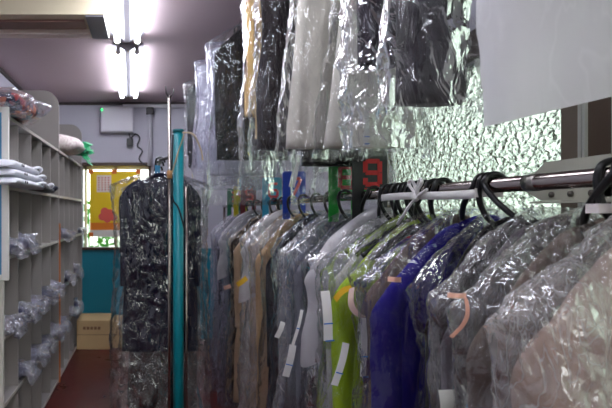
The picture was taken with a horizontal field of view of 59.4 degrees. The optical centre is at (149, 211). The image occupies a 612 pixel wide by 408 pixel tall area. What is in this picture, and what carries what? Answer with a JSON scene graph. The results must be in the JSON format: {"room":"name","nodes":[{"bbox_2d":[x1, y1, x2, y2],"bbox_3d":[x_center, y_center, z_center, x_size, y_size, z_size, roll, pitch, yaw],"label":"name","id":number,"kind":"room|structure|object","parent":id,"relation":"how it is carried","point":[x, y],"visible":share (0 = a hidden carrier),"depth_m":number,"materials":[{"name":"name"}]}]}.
{"room":"laundry","nodes":[
{"label":"laundry","id":0,"kind":"room"},
{"bbox_2d":[0,73,16,88],"bbox_3d":[-1.410,0.100,1.810,0.100,2.800,8.220,0,0,0],"label":"wall","id":1,"kind":"structure","parent":0,"point":[4,82],"depth_m":4.67,"materials":[{"name":"paint"}]},
{"bbox_2d":[0,68,22,89],"bbox_3d":[-1.350,-1.280,1.810,0.020,0.030,8.220,0,0,0],"label":"trim","id":2,"kind":"structure","parent":1,"relation":"attached to","point":[2,71],"depth_m":4.80,"materials":[{"name":"paint"}]},
{"bbox_2d":[0,20,86,28],"bbox_3d":[-0.880,-1.163,3.100,0.960,0.015,0.120,0,0,0],"label":"trim","id":3,"kind":"structure","parent":1,"relation":"attached to","point":[4,24],"depth_m":3.08,"materials":[{"name":"paint"}]},
{"bbox_2d":[0,29,90,37],"bbox_3d":[-0.873,-1.155,3.235,0.975,0.030,0.070,0,0,0],"label":"trim","id":4,"kind":"structure","parent":1,"relation":"attached to","point":[4,33],"depth_m":3.20,"materials":[{"name":"paint"}]},
{"bbox_2d":[0,0,108,37],"bbox_3d":[-0.818,-1.235,3.160,1.085,0.130,0.400,0,0,0],"label":"trim","id":5,"kind":"structure","parent":1,"relation":"attached to","point":[9,9],"depth_m":2.96,"materials":[{"name":"paint"}]},
{"bbox_2d":[85,15,108,38],"bbox_3d":[-0.330,-1.166,3.165,0.110,0.008,0.390,0,0,0],"label":"trim","id":6,"kind":"structure","parent":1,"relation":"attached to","point":[96,23],"depth_m":3.13,"materials":[{"name":"paint"}]},
{"bbox_2d":[0,0,246,101],"bbox_3d":[0.120,-1.350,1.810,3.160,0.100,8.420,0,0,0],"label":"ceiling","id":7,"kind":"structure","parent":0,"point":[176,32],"depth_m":4.18,"materials":[{"name":"paint"}]},
{"bbox_2d":[107,0,146,44],"bbox_3d":[-0.137,-1.261,2.885,0.244,0.079,1.570,0,0,-2],"label":"ceiling light","id":8,"kind":"object","parent":7,"relation":"attached to","point":[126,17],"visible":1,"depth_m":3.25,"materials":[{"name":"paint"}]},
{"bbox_2d":[112,43,142,98],"bbox_3d":[-0.201,-1.261,4.630,0.244,0.079,1.560,0,0,-2],"label":"ceiling light","id":9,"kind":"object","parent":7,"relation":"attached to","point":[127,57],"visible":0.99,"depth_m":4.33,"materials":[{"name":"paint"}]},
{"bbox_2d":[235,20,241,31],"bbox_3d":[0.600,-1.263,2.450,0.029,0.074,4.300,0,0,0],"label":"rail","id":10,"kind":"object","parent":7,"relation":"attached to","point":[238,27],"visible":0.02,"depth_m":3.33,"materials":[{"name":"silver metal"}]},
{"bbox_2d":[183,78,248,177],"bbox_3d":[0.553,-0.781,4.205,0.579,0.983,0.156,0,0,0],"label":"jacket","id":11,"kind":"object","parent":10,"relation":"hanging from","point":[191,94],"visible":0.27,"depth_m":4.18,"materials":[{"name":"fabric"}]},
{"bbox_2d":[191,58,270,184],"bbox_3d":[0.605,-0.733,3.721,0.598,1.079,0.139,0,0,0],"label":"garment","id":12,"kind":"object","parent":10,"relation":"hanging from","point":[202,77],"visible":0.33,"depth_m":3.70,"materials":[{"name":"paint"}]},
{"bbox_2d":[203,28,282,189],"bbox_3d":[0.631,-0.711,3.400,0.545,1.123,0.140,0,0,0],"label":"garment","id":13,"kind":"object","parent":10,"relation":"hanging from","point":[218,167],"visible":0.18,"depth_m":3.38,"materials":[{"name":"paint"}]},
{"bbox_2d":[207,4,296,204],"bbox_3d":[0.620,-0.657,3.051,0.546,1.229,0.143,0,0,0],"label":"jacket","id":14,"kind":"object","parent":10,"relation":"hanging from","point":[228,59],"visible":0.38,"depth_m":3.02,"materials":[{"name":"paint"}]},
{"bbox_2d":[237,0,273,194],"bbox_3d":[0.561,-0.682,2.660,0.198,1.182,0.152,0,0,0],"label":"trousers","id":15,"kind":"object","parent":10,"relation":"hanging from","point":[247,19],"visible":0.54,"depth_m":2.63,"materials":[{"name":"fabric"}]},
{"bbox_2d":[246,0,327,187],"bbox_3d":[0.614,-0.689,2.255,0.362,1.167,0.189,0,0,0],"label":"cover","id":16,"kind":"object","parent":10,"relation":"hanging from","point":[275,13],"visible":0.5,"depth_m":2.21,"materials":[{"name":"paint"}]},
{"bbox_2d":[273,0,368,161],"bbox_3d":[0.603,-0.726,1.760,0.328,1.086,0.154,0,0,0],"label":"dress","id":17,"kind":"object","parent":10,"relation":"hanging from","point":[310,18],"visible":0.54,"depth_m":1.73,"materials":[{"name":"paint"}]},
{"bbox_2d":[290,148,396,204],"bbox_3d":[0.744,-0.650,1.982,0.454,1.245,0.147,0,0,2],"label":"skirt","id":18,"kind":"object","parent":10,"relation":"hanging from","point":[333,160],"visible":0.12,"depth_m":1.96,"materials":[{"name":"paint"}]},
{"bbox_2d":[311,0,434,159],"bbox_3d":[0.710,-0.721,1.598,0.370,1.097,0.135,0,0,0],"label":"dress","id":19,"kind":"object","parent":10,"relation":"hanging from","point":[357,81],"visible":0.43,"depth_m":1.57,"materials":[{"name":"paint"}]},
{"bbox_2d":[335,0,420,151],"bbox_3d":[0.603,-0.718,1.317,0.208,1.109,0.150,0,0,0],"label":"cover","id":20,"kind":"object","parent":10,"relation":"hanging from","point":[368,15],"visible":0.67,"depth_m":1.29,"materials":[{"name":"paint"}]},
{"bbox_2d":[375,0,483,119],"bbox_3d":[0.581,-0.733,1.032,0.221,1.079,0.128,0,0,3],"label":"cover","id":21,"kind":"object","parent":10,"relation":"hanging from","point":[433,39],"visible":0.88,"depth_m":1.00,"materials":[{"name":"paint"}]},
{"bbox_2d":[476,0,611,126],"bbox_3d":[0.775,-0.702,0.759,0.558,1.142,0.144,0,0,2],"label":"sheet","id":22,"kind":"object","parent":10,"relation":"hanging from","point":[537,56],"visible":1,"depth_m":0.72,"materials":[{"name":"paint"}]},
{"bbox_2d":[45,339,245,407],"bbox_3d":[0.120,1.550,1.810,2.960,0.100,8.220,0,0,0],"label":"floor","id":23,"kind":"structure","parent":0,"point":[85,381],"depth_m":4.37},
{"bbox_2d":[0,90,60,407],"bbox_3d":[-1.067,0.215,3.573,0.555,2.570,1.690,0,0,0],"label":"shelving unit","id":24,"kind":"object","parent":23,"relation":"on","point":[37,144],"depth_m":3.73,"materials":[{"name":"paint"}]},
{"bbox_2d":[0,107,8,279],"bbox_3d":[-1.052,-0.100,2.712,0.575,0.940,0.024,0,0,0],"label":"notice board","id":25,"kind":"object","parent":24,"relation":"attached to","point":[4,111],"visible":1,"depth_m":2.70,"materials":[{"name":"paint"}]},
{"bbox_2d":[4,312,27,338],"bbox_3d":[-0.937,0.655,2.899,0.413,0.116,0.295,0,0,0],"label":"bundle","id":26,"kind":"object","parent":24,"relation":"on","point":[9,323],"visible":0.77,"depth_m":2.88,"materials":[{"name":"fabric"}]},
{"bbox_2d":[9,236,29,259],"bbox_3d":[-0.935,0.205,2.909,0.430,0.130,0.322,0,0,0],"label":"bundle","id":27,"kind":"object","parent":24,"relation":"on","point":[15,246],"visible":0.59,"depth_m":2.86,"materials":[{"name":"plastic"}]},
{"bbox_2d":[0,176,46,189],"bbox_3d":[-0.874,-0.172,2.961,0.411,0.049,0.721,0,0,0],"label":"shirt","id":28,"kind":"object","parent":24,"relation":"on","point":[15,182],"visible":0.98,"depth_m":2.81,"materials":[{"name":"fabric"}]},
{"bbox_2d":[0,168,46,182],"bbox_3d":[-0.884,-0.218,2.991,0.411,0.049,0.742,0,0,0],"label":"shirt","id":29,"kind":"object","parent":28,"relation":"on","point":[3,171],"visible":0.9,"depth_m":2.81,"materials":[{"name":"fabric"}]},
{"bbox_2d":[0,159,42,174],"bbox_3d":[-0.894,-0.266,2.950,0.411,0.049,0.660,0,0,0],"label":"shirt","id":30,"kind":"object","parent":29,"relation":"on","point":[12,164],"visible":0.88,"depth_m":2.81,"materials":[{"name":"fabric"}]},
{"bbox_2d":[0,87,51,124],"bbox_3d":[-0.959,-0.631,2.943,0.697,0.153,0.741,0,0,0],"label":"bundle","id":31,"kind":"object","parent":24,"relation":"on","point":[22,106],"visible":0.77,"depth_m":2.86,"materials":[{"name":"plastic"}]},
{"bbox_2d":[0,91,37,121],"bbox_3d":[-0.987,-0.622,2.968,0.590,0.126,0.690,0,0,0],"label":"quilt","id":32,"kind":"object","parent":31,"relation":"on","point":[21,107],"depth_m":2.83,"materials":[{"name":"fabric"}]},
{"bbox_2d":[18,232,40,254],"bbox_3d":[-0.938,0.197,3.238,0.423,0.146,0.324,0,0,0],"label":"bundle","id":33,"kind":"object","parent":24,"relation":"on","point":[24,240],"visible":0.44,"depth_m":3.21,"materials":[{"name":"plastic"}]},
{"bbox_2d":[18,359,41,384],"bbox_3d":[-0.939,1.023,3.238,0.424,0.122,0.302,0,0,0],"label":"bundle","id":34,"kind":"object","parent":24,"relation":"on","point":[24,369],"visible":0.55,"depth_m":3.20,"materials":[{"name":"plastic"}]},
{"bbox_2d":[18,301,43,324],"bbox_3d":[-0.935,0.646,3.249,0.443,0.135,0.314,0,0,0],"label":"bundle","id":35,"kind":"object","parent":24,"relation":"on","point":[28,309],"visible":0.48,"depth_m":3.23,"materials":[{"name":"plastic"}]},
{"bbox_2d":[31,295,50,314],"bbox_3d":[-0.937,0.652,3.560,0.424,0.123,0.302,0,0,0],"label":"bundle","id":36,"kind":"object","parent":24,"relation":"on","point":[34,299],"visible":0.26,"depth_m":3.57,"materials":[{"name":"plastic"}]},
{"bbox_2d":[31,343,51,367],"bbox_3d":[-0.930,1.021,3.572,0.446,0.125,0.291,0,0,-9],"label":"bundle","id":37,"kind":"object","parent":24,"relation":"on","point":[35,353],"visible":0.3,"depth_m":3.54,"materials":[{"name":"fabric"}]},
{"bbox_2d":[32,183,53,191],"bbox_3d":[-0.894,-0.178,3.497,0.412,0.063,0.274,0,0,0],"label":"shirt","id":38,"kind":"object","parent":24,"relation":"on","point":[49,186],"visible":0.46,"depth_m":3.56,"materials":[{"name":"fabric"}]},
{"bbox_2d":[42,334,58,353],"bbox_3d":[-0.928,1.023,3.910,0.446,0.123,0.299,0,0,0],"label":"bundle","id":39,"kind":"object","parent":24,"relation":"on","point":[48,338],"visible":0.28,"depth_m":3.86,"materials":[{"name":"plastic"}]},
{"bbox_2d":[42,285,59,305],"bbox_3d":[-0.927,0.641,3.918,0.447,0.144,0.306,0,0,0],"label":"bundle","id":40,"kind":"object","parent":24,"relation":"on","point":[54,291],"visible":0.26,"depth_m":3.89,"materials":[{"name":"plastic"}]},
{"bbox_2d":[51,279,66,298],"bbox_3d":[-0.932,0.643,4.239,0.442,0.141,0.294,0,0,0],"label":"bundle","id":41,"kind":"object","parent":24,"relation":"on","point":[59,285],"visible":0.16,"depth_m":4.20,"materials":[{"name":"plastic"}]},
{"bbox_2d":[51,322,67,342],"bbox_3d":[-0.930,1.013,4.244,0.454,0.142,0.307,0,0,0],"label":"bundle","id":42,"kind":"object","parent":24,"relation":"on","point":[55,331],"visible":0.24,"depth_m":4.19,"materials":[{"name":"fabric"}]},
{"bbox_2d":[59,124,81,375],"bbox_3d":[-1.073,0.235,5.157,0.544,2.530,1.464,0,0,0],"label":"shelving unit","id":43,"kind":"object","parent":23,"relation":"on","point":[70,167],"visible":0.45,"depth_m":5.29,"materials":[{"name":"paint"}]},
{"bbox_2d":[61,227,70,241],"bbox_3d":[-0.944,0.199,4.574,0.426,0.142,0.244,0,0,0],"label":"bundle","id":44,"kind":"object","parent":43,"relation":"on","point":[64,234],"visible":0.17,"depth_m":4.56,"materials":[{"name":"plastic"}]},
{"bbox_2d":[61,316,72,332],"bbox_3d":[-0.938,1.016,4.582,0.414,0.137,0.290,0,0,0],"label":"bundle","id":45,"kind":"object","parent":43,"relation":"on","point":[63,320],"visible":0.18,"depth_m":4.55,"materials":[{"name":"fabric"}]},
{"bbox_2d":[64,270,75,285],"bbox_3d":[-0.942,0.633,4.863,0.422,0.160,0.252,0,0,0],"label":"bundle","id":46,"kind":"object","parent":43,"relation":"on","point":[69,275],"visible":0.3,"depth_m":4.85,"materials":[{"name":"fabric"}]},
{"bbox_2d":[69,306,80,318],"bbox_3d":[-0.931,1.026,5.145,0.454,0.117,0.257,0,0,0],"label":"bundle","id":47,"kind":"object","parent":43,"relation":"on","point":[74,312],"visible":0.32,"depth_m":5.11,"materials":[{"name":"plastic"}]},
{"bbox_2d":[59,134,93,165],"bbox_3d":[-0.868,-0.614,4.970,0.585,0.286,0.651,0,0,0],"label":"bundle","id":48,"kind":"object","parent":43,"relation":"on","point":[70,146],"visible":0.59,"depth_m":4.81,"materials":[{"name":"fabric"}]},
{"bbox_2d":[59,134,84,155],"bbox_3d":[-0.908,-0.657,4.946,0.503,0.200,0.603,0,0,0],"label":"quilt","id":49,"kind":"object","parent":48,"relation":"on","point":[70,146],"depth_m":4.76,"materials":[{"name":"fabric"}]},
{"bbox_2d":[74,263,83,277],"bbox_3d":[-0.937,0.630,5.451,0.413,0.165,0.268,0,0,0],"label":"bundle","id":50,"kind":"object","parent":43,"relation":"on","point":[80,273],"visible":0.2,"depth_m":5.43,"materials":[{"name":"fabric"}]},
{"bbox_2d":[74,297,83,312],"bbox_3d":[-0.941,1.010,5.448,0.420,0.147,0.281,0,0,0],"label":"bundle","id":51,"kind":"object","parent":43,"relation":"on","point":[77,302],"visible":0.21,"depth_m":5.45,"materials":[{"name":"fabric"}]},
{"bbox_2d":[78,227,87,235],"bbox_3d":[-0.944,0.214,5.743,0.426,0.112,0.296,0,0,0],"label":"bundle","id":52,"kind":"object","parent":43,"relation":"on","point":[82,230],"visible":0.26,"depth_m":5.68,"materials":[{"name":"plastic"}]},
{"bbox_2d":[77,313,111,348],"bbox_3d":[-0.620,1.341,5.649,0.360,0.318,0.403,0,0,0],"label":"cardboard box","id":53,"kind":"object","parent":23,"relation":"on","point":[93,329],"visible":0.84,"depth_m":5.45,"materials":[{"name":"cardboard"}]},
{"bbox_2d":[112,315,121,347],"bbox_3d":[-0.270,1.351,5.673,0.300,0.298,0.353,0,0,0],"label":"cardboard box","id":54,"kind":"object","parent":23,"relation":"on","point":[115,341],"visible":0.2,"depth_m":5.50,"materials":[{"name":"cardboard"}]},
{"bbox_2d":[158,86,202,407],"bbox_3d":[0.129,0.415,3.458,0.550,2.170,1.624,0,0,0],"label":"rack","id":55,"kind":"object","parent":23,"relation":"on","point":[169,172],"visible":0.76,"depth_m":2.65,"materials":[{"name":"silver metal"}]},
{"bbox_2d":[109,156,210,407],"bbox_3d":[0.059,0.472,2.898,0.601,1.589,0.209,0,0,0],"label":"cover","id":56,"kind":"object","parent":55,"relation":"hanging from","point":[143,204],"visible":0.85,"depth_m":2.86,"materials":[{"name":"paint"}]},
{"bbox_2d":[115,160,207,407],"bbox_3d":[0.078,0.502,3.125,0.589,1.650,0.193,0,0,0],"label":"coat","id":57,"kind":"object","parent":55,"relation":"hanging from","point":[149,384],"visible":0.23,"depth_m":3.07,"materials":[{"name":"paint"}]},
{"bbox_2d":[121,166,201,378],"bbox_3d":[0.077,0.429,3.453,0.561,1.504,0.195,0,0,0],"label":"coat","id":58,"kind":"object","parent":55,"relation":"hanging from","point":[123,367],"visible":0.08,"depth_m":3.48,"materials":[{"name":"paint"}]},
{"bbox_2d":[171,129,202,407],"bbox_3d":[0.198,0.524,2.735,0.184,1.952,0.072,0,0,0],"label":"post","id":59,"kind":"object","parent":23,"relation":"on","point":[177,155],"visible":0.96,"depth_m":2.71,"materials":[{"name":"metal"}]},
{"bbox_2d":[222,167,611,226],"bbox_3d":[0.780,0.711,2.500,0.036,1.578,5.600,0,0,0],"label":"rail","id":60,"kind":"object","parent":23,"relation":"on","point":[575,178],"visible":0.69,"depth_m":1.04,"materials":[{"name":"silver metal"}]},
{"bbox_2d":[206,204,250,376],"bbox_3d":[0.831,0.704,4.500,0.664,1.593,0.158,0,0,0],"label":"coat","id":61,"kind":"object","parent":60,"relation":"hanging from","point":[216,322],"visible":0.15,"depth_m":4.49,"materials":[{"name":"paint"}]},
{"bbox_2d":[211,203,249,389],"bbox_3d":[0.829,0.710,4.202,0.644,1.605,0.173,0,0,-1],"label":"coat","id":62,"kind":"object","parent":60,"relation":"hanging from","point":[221,342],"visible":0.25,"depth_m":4.18,"materials":[{"name":"fabric"}]},
{"bbox_2d":[227,188,239,215],"bbox_3d":[0.796,-0.092,4.751,0.127,0.265,0.006,0,0,0],"label":"divider","id":63,"kind":"object","parent":60,"relation":"on","point":[230,191],"visible":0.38,"depth_m":4.75,"materials":[{"name":"paint"}]},
{"bbox_2d":[217,200,261,402],"bbox_3d":[0.833,0.712,3.897,0.618,1.609,0.182,0,0,2],"label":"coat","id":64,"kind":"object","parent":60,"relation":"hanging from","point":[224,261],"visible":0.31,"depth_m":3.89,"materials":[{"name":"paint"}]},
{"bbox_2d":[234,186,246,216],"bbox_3d":[0.796,-0.092,4.381,0.127,0.265,0.006,0,0,0],"label":"divider","id":65,"kind":"object","parent":60,"relation":"on","point":[236,197],"visible":0.28,"depth_m":4.38,"materials":[{"name":"paint"}]},
{"bbox_2d":[223,199,270,407],"bbox_3d":[0.832,0.694,3.650,0.607,1.573,0.153,0,0,-1],"label":"coat","id":66,"kind":"object","parent":60,"relation":"hanging from","point":[235,241],"visible":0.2,"depth_m":3.64,"materials":[{"name":"paint"}]},
{"bbox_2d":[240,184,255,216],"bbox_3d":[0.796,-0.092,4.051,0.127,0.265,0.006,0,0,0],"label":"divider","id":67,"kind":"object","parent":60,"relation":"on","point":[248,192],"visible":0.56,"depth_m":4.05,"materials":[{"name":"paint"}]},
{"bbox_2d":[224,200,282,407],"bbox_3d":[0.816,0.652,3.377,0.677,1.490,0.176,0,0,-3],"label":"coat","id":68,"kind":"object","parent":60,"relation":"hanging from","point":[237,261],"visible":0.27,"depth_m":3.37,"materials":[{"name":"paint"}]},
{"bbox_2d":[236,197,292,407],"bbox_3d":[0.831,0.677,3.153,0.580,1.540,0.187,0,0,0],"label":"coat","id":69,"kind":"object","parent":60,"relation":"hanging from","point":[263,228],"visible":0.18,"depth_m":3.13,"materials":[{"name":"paint"}]},
{"bbox_2d":[262,178,281,217],"bbox_3d":[0.796,-0.092,3.261,0.127,0.265,0.006,0,0,0],"label":"divider","id":70,"kind":"object","parent":60,"relation":"on","point":[277,187],"visible":0.56,"depth_m":3.26,"materials":[{"name":"paint"}]},
{"bbox_2d":[238,196,308,407],"bbox_3d":[0.829,0.651,2.942,0.626,1.487,0.173,0,0,-3],"label":"coat","id":71,"kind":"object","parent":60,"relation":"hanging from","point":[254,253],"visible":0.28,"depth_m":2.92,"materials":[{"name":"paint"}]},
{"bbox_2d":[236,195,311,407],"bbox_3d":[0.800,0.588,2.737,0.694,1.361,0.174,0,0,1],"label":"coat","id":72,"kind":"object","parent":60,"relation":"hanging from","point":[263,389],"visible":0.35,"depth_m":2.73,"materials":[{"name":"paint"}]},
{"bbox_2d":[256,194,324,407],"bbox_3d":[0.829,0.592,2.547,0.598,1.370,0.186,0,0,-2],"label":"dress","id":73,"kind":"object","parent":60,"relation":"hanging from","point":[267,296],"visible":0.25,"depth_m":2.52,"materials":[{"name":"paint"}]},
{"bbox_2d":[283,171,305,218],"bbox_3d":[0.796,-0.092,2.761,0.127,0.265,0.006,0,0,0],"label":"divider","id":74,"kind":"object","parent":60,"relation":"on","point":[300,186],"visible":0.56,"depth_m":2.76,"materials":[{"name":"paint"}]},
{"bbox_2d":[266,192,339,407],"bbox_3d":[0.830,0.598,2.339,0.600,1.380,0.167,0,0,4],"label":"coat","id":75,"kind":"object","parent":60,"relation":"hanging from","point":[282,274],"visible":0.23,"depth_m":2.34,"materials":[{"name":"fabric"}]},
{"bbox_2d":[272,191,351,407],"bbox_3d":[0.833,0.575,2.158,0.623,1.336,0.169,0,0,-3],"label":"coat","id":76,"kind":"object","parent":60,"relation":"hanging from","point":[310,244],"visible":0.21,"depth_m":2.15,"materials":[{"name":"paint"}]},
{"bbox_2d":[274,189,367,407],"bbox_3d":[0.803,0.486,1.997,0.666,1.158,0.186,0,0,-3],"label":"jacket","id":77,"kind":"object","parent":60,"relation":"hanging from","point":[296,302],"visible":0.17,"depth_m":1.99,"materials":[{"name":"paint"}]},
{"bbox_2d":[328,167,351,221],"bbox_3d":[0.796,-0.092,2.051,0.127,0.265,0.006,0,0,0],"label":"divider","id":78,"kind":"object","parent":60,"relation":"on","point":[338,180],"visible":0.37,"depth_m":2.05,"materials":[{"name":"paint"}]},
{"bbox_2d":[291,185,390,407],"bbox_3d":[0.812,0.485,1.836,0.623,1.155,0.209,0,0,0],"label":"jacket","id":79,"kind":"object","parent":60,"relation":"hanging from","point":[303,265],"visible":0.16,"depth_m":1.85,"materials":[{"name":"paint"}]},
{"bbox_2d":[300,183,406,407],"bbox_3d":[0.827,0.532,1.696,0.625,1.250,0.221,0,0,0],"label":"coat","id":80,"kind":"object","parent":60,"relation":"hanging from","point":[310,322],"visible":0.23,"depth_m":1.72,"materials":[{"name":"paint"}]},
{"bbox_2d":[344,184,393,254],"bbox_3d":[0.802,0.024,1.640,0.329,0.234,0.015,0,0,0],"label":"clothes hanger","id":81,"kind":"object","parent":60,"relation":"hanging from","point":[382,187],"visible":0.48,"depth_m":1.63,"materials":[{"name":"paint"}]},
{"bbox_2d":[352,150,386,222],"bbox_3d":[0.796,-0.092,1.812,0.127,0.265,0.008,0,0,0],"label":"divider","id":82,"kind":"object","parent":60,"relation":"on","point":[372,171],"visible":0.58,"depth_m":1.81,"materials":[{"name":"paint"}]},
{"bbox_2d":[314,181,429,407],"bbox_3d":[0.828,0.549,1.601,0.676,1.284,0.209,0,0,-6],"label":"coat","id":83,"kind":"object","parent":60,"relation":"hanging from","point":[341,276],"visible":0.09,"depth_m":1.62,"materials":[{"name":"paint"}]},
{"bbox_2d":[354,182,402,256],"bbox_3d":[0.802,0.024,1.566,0.329,0.234,0.015,0,0,-3],"label":"clothes hanger","id":84,"kind":"object","parent":60,"relation":"hanging from","point":[393,186],"visible":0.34,"depth_m":1.56,"materials":[{"name":"paint"}]},
{"bbox_2d":[315,178,455,407],"bbox_3d":[0.835,0.473,1.470,0.704,1.131,0.218,0,0,0],"label":"cover","id":85,"kind":"object","parent":60,"relation":"hanging from","point":[338,328],"visible":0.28,"depth_m":1.47,"materials":[{"name":"paint"}]},
{"bbox_2d":[360,182,410,257],"bbox_3d":[0.802,0.024,1.532,0.329,0.234,0.015,0,0,-6],"label":"clothes hanger","id":86,"kind":"object","parent":60,"relation":"hanging from","point":[398,204],"visible":0.32,"depth_m":1.52,"materials":[{"name":"paint"}]},
{"bbox_2d":[366,182,412,256],"bbox_3d":[0.802,0.024,1.475,0.329,0.234,0.015,0,0,-1],"label":"clothes hanger","id":87,"kind":"object","parent":60,"relation":"hanging from","point":[406,202],"visible":0.2,"depth_m":1.47,"materials":[{"name":"paint"}]},
{"bbox_2d":[372,180,425,259],"bbox_3d":[0.802,0.024,1.449,0.329,0.234,0.015,0,0,2],"label":"clothes hanger","id":88,"kind":"object","parent":60,"relation":"hanging from","point":[421,220],"visible":0.25,"depth_m":1.45,"materials":[{"name":"paint"}]},
{"bbox_2d":[376,179,432,259],"bbox_3d":[0.802,0.024,1.420,0.329,0.234,0.015,0,0,0],"label":"clothes hanger","id":89,"kind":"object","parent":60,"relation":"hanging from","point":[425,218],"visible":0.34,"depth_m":1.42,"materials":[{"name":"paint"}]},
{"bbox_2d":[333,177,478,407],"bbox_3d":[0.807,0.544,1.382,0.645,1.274,0.158,0,0,0],"label":"coat","id":90,"kind":"object","parent":60,"relation":"hanging from","point":[399,262],"visible":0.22,"depth_m":1.37,"materials":[{"name":"paint"}]},
{"bbox_2d":[353,172,508,407],"bbox_3d":[0.828,0.527,1.255,0.647,1.240,0.193,0,0,-2],"label":"jacket","id":91,"kind":"object","parent":60,"relation":"hanging from","point":[393,363],"visible":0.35,"depth_m":1.26,"materials":[{"name":"paint"}]},
{"bbox_2d":[381,178,503,224],"bbox_3d":[0.745,-0.027,1.370,0.065,0.131,0.466,0,0,-8],"label":"tape","id":92,"kind":"object","parent":60,"relation":"attached to","point":[415,194],"visible":0.99,"depth_m":1.35,"materials":[{"name":"plastic"}]},
{"bbox_2d":[405,172,543,407],"bbox_3d":[0.831,0.529,1.161,0.472,1.244,0.172,0,0,-1],"label":"jacket","id":93,"kind":"object","parent":60,"relation":"hanging from","point":[489,224],"visible":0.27,"depth_m":1.15,"materials":[{"name":"paint"}]},
{"bbox_2d":[426,171,601,407],"bbox_3d":[0.828,0.476,1.046,0.551,1.136,0.179,0,0,-1],"label":"jacket","id":94,"kind":"object","parent":60,"relation":"hanging from","point":[444,356],"visible":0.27,"depth_m":1.05,"materials":[{"name":"fabric"}]},
{"bbox_2d":[445,164,611,407],"bbox_3d":[0.810,0.495,0.901,0.611,1.175,0.184,0,0,-2],"label":"jacket","id":95,"kind":"object","parent":60,"relation":"hanging from","point":[476,375],"visible":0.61,"depth_m":0.92,"materials":[{"name":"paint"}]},
{"bbox_2d":[483,215,611,407],"bbox_3d":[0.832,0.537,0.791,0.627,1.259,0.173,0,0,1],"label":"coat","id":96,"kind":"object","parent":60,"relation":"hanging from","point":[567,363],"visible":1,"depth_m":0.78,"materials":[{"name":"paint"}]},
{"bbox_2d":[534,157,611,286],"bbox_3d":[0.804,0.024,0.846,0.329,0.234,0.026,0,0,0],"label":"clothes hanger","id":97,"kind":"object","parent":60,"relation":"hanging from","point":[602,207],"visible":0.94,"depth_m":0.84,"materials":[{"name":"paint"}]},
{"bbox_2d":[59,105,284,247],"bbox_3d":[0.120,-0.435,5.980,2.960,1.730,0.120,0,0,0],"label":"wall","id":98,"kind":"structure","parent":0,"point":[106,147],"depth_m":5.92,"materials":[{"name":"paint"}]},
{"bbox_2d":[82,162,150,249],"bbox_3d":[-0.410,-0.070,5.935,0.840,1.030,0.090,0,0,0],"label":"window","id":99,"kind":"structure","parent":98,"relation":"in","point":[96,165],"depth_m":5.95,"materials":[{"name":"paint"}]},
{"bbox_2d":[88,170,140,236],"bbox_3d":[-0.417,-0.104,5.883,0.616,0.790,0.007,0,0,0],"label":"poster","id":100,"kind":"object","parent":99,"relation":"attached to","point":[101,215],"visible":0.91,"depth_m":5.88,"materials":[{"name":"paper"}]},
{"bbox_2d":[98,207,113,222],"bbox_3d":[-0.499,0.036,5.881,0.215,0.180,0.004,0,0,0],"label":"flower","id":101,"kind":"object","parent":100,"relation":"on","point":[105,215],"depth_m":5.88,"materials":[{"name":"paper"}]},
{"bbox_2d":[100,107,133,133],"bbox_3d":[-0.385,-1.077,5.869,0.390,0.305,0.103,0,0,0],"label":"junction box","id":102,"kind":"object","parent":98,"relation":"attached to","point":[113,120],"visible":1,"depth_m":5.82,"materials":[{"name":"paint"}]},
{"bbox_2d":[59,102,186,104],"bbox_3d":[0.120,-1.280,5.910,2.960,0.030,0.020,0,0,0],"label":"trim","id":103,"kind":"structure","parent":98,"relation":"attached to","point":[60,103],"depth_m":5.90,"materials":[{"name":"paint"}]},
{"bbox_2d":[127,133,147,165],"bbox_3d":[-0.151,-0.857,5.890,0.249,0.646,0.060,0,0,0],"label":"plug","id":104,"kind":"object","parent":98,"relation":"attached to","point":[129,140],"visible":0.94,"depth_m":5.88,"materials":[{"name":"paint"}]},
{"bbox_2d":[82,248,214,338],"bbox_3d":[0.120,0.965,5.978,2.960,1.070,0.124,0,0,0],"label":"trim","id":105,"kind":"structure","parent":98,"relation":"attached to","point":[97,265],"depth_m":5.92,"materials":[{"name":"paint"}]},
{"bbox_2d":[123,104,186,165],"bbox_3d":[0.090,-0.906,5.873,0.820,0.722,0.067,0,0,0],"label":"conduit","id":106,"kind":"object","parent":98,"relation":"attached to","point":[149,107],"visible":0.94,"depth_m":5.85,"materials":[{"name":"paint"}]},
{"bbox_2d":[285,0,478,213],"bbox_3d":[1.660,0.100,1.810,0.120,2.800,8.220,0,0,0],"label":"wall","id":107,"kind":"structure","parent":0,"point":[310,178],"depth_m":4.72,"materials":[{"name":"paint"}]},
{"bbox_2d":[467,29,479,64],"bbox_3d":[1.595,-0.818,0.875,0.050,0.135,5.350,0,0,0],"label":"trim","id":108,"kind":"structure","parent":107,"relation":"attached to","point":[474,48],"depth_m":2.43,"materials":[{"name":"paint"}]},
{"bbox_2d":[385,63,587,219],"bbox_3d":[1.619,-0.050,2.632,0.082,1.400,1.635,0,0,0],"label":"window","id":109,"kind":"structure","parent":107,"relation":"in","point":[464,149],"depth_m":2.40,"materials":[{"name":"glass"}]},
{"bbox_2d":[588,97,611,216],"bbox_3d":[1.621,-0.050,0.058,0.078,1.400,3.515,0,0,0],"label":"window","id":110,"kind":"structure","parent":107,"relation":"in","point":[599,111],"depth_m":1.76,"materials":[{"name":"paint"}]},
{"bbox_2d":[525,154,611,203],"bbox_3d":[1.228,-0.066,0.877,0.755,0.093,0.655,0,0,0],"label":"bracket","id":111,"kind":"object","parent":110,"relation":"attached to","point":[580,195],"visible":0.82,"depth_m":1.05,"materials":[{"name":"metal"}]},
{"label":"outside","id":112,"kind":"structure","parent":0,"visible":0},
{"bbox_2d":[87,201,119,246],"bbox_3d":[-0.509,0.701,6.361,1.282,1.799,0.267,0,0,0],"label":"shrub","id":113,"kind":"object","parent":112,"point":[99,239],"visible":0.03,"depth_m":6.35,"materials":[{"name":"plant"}]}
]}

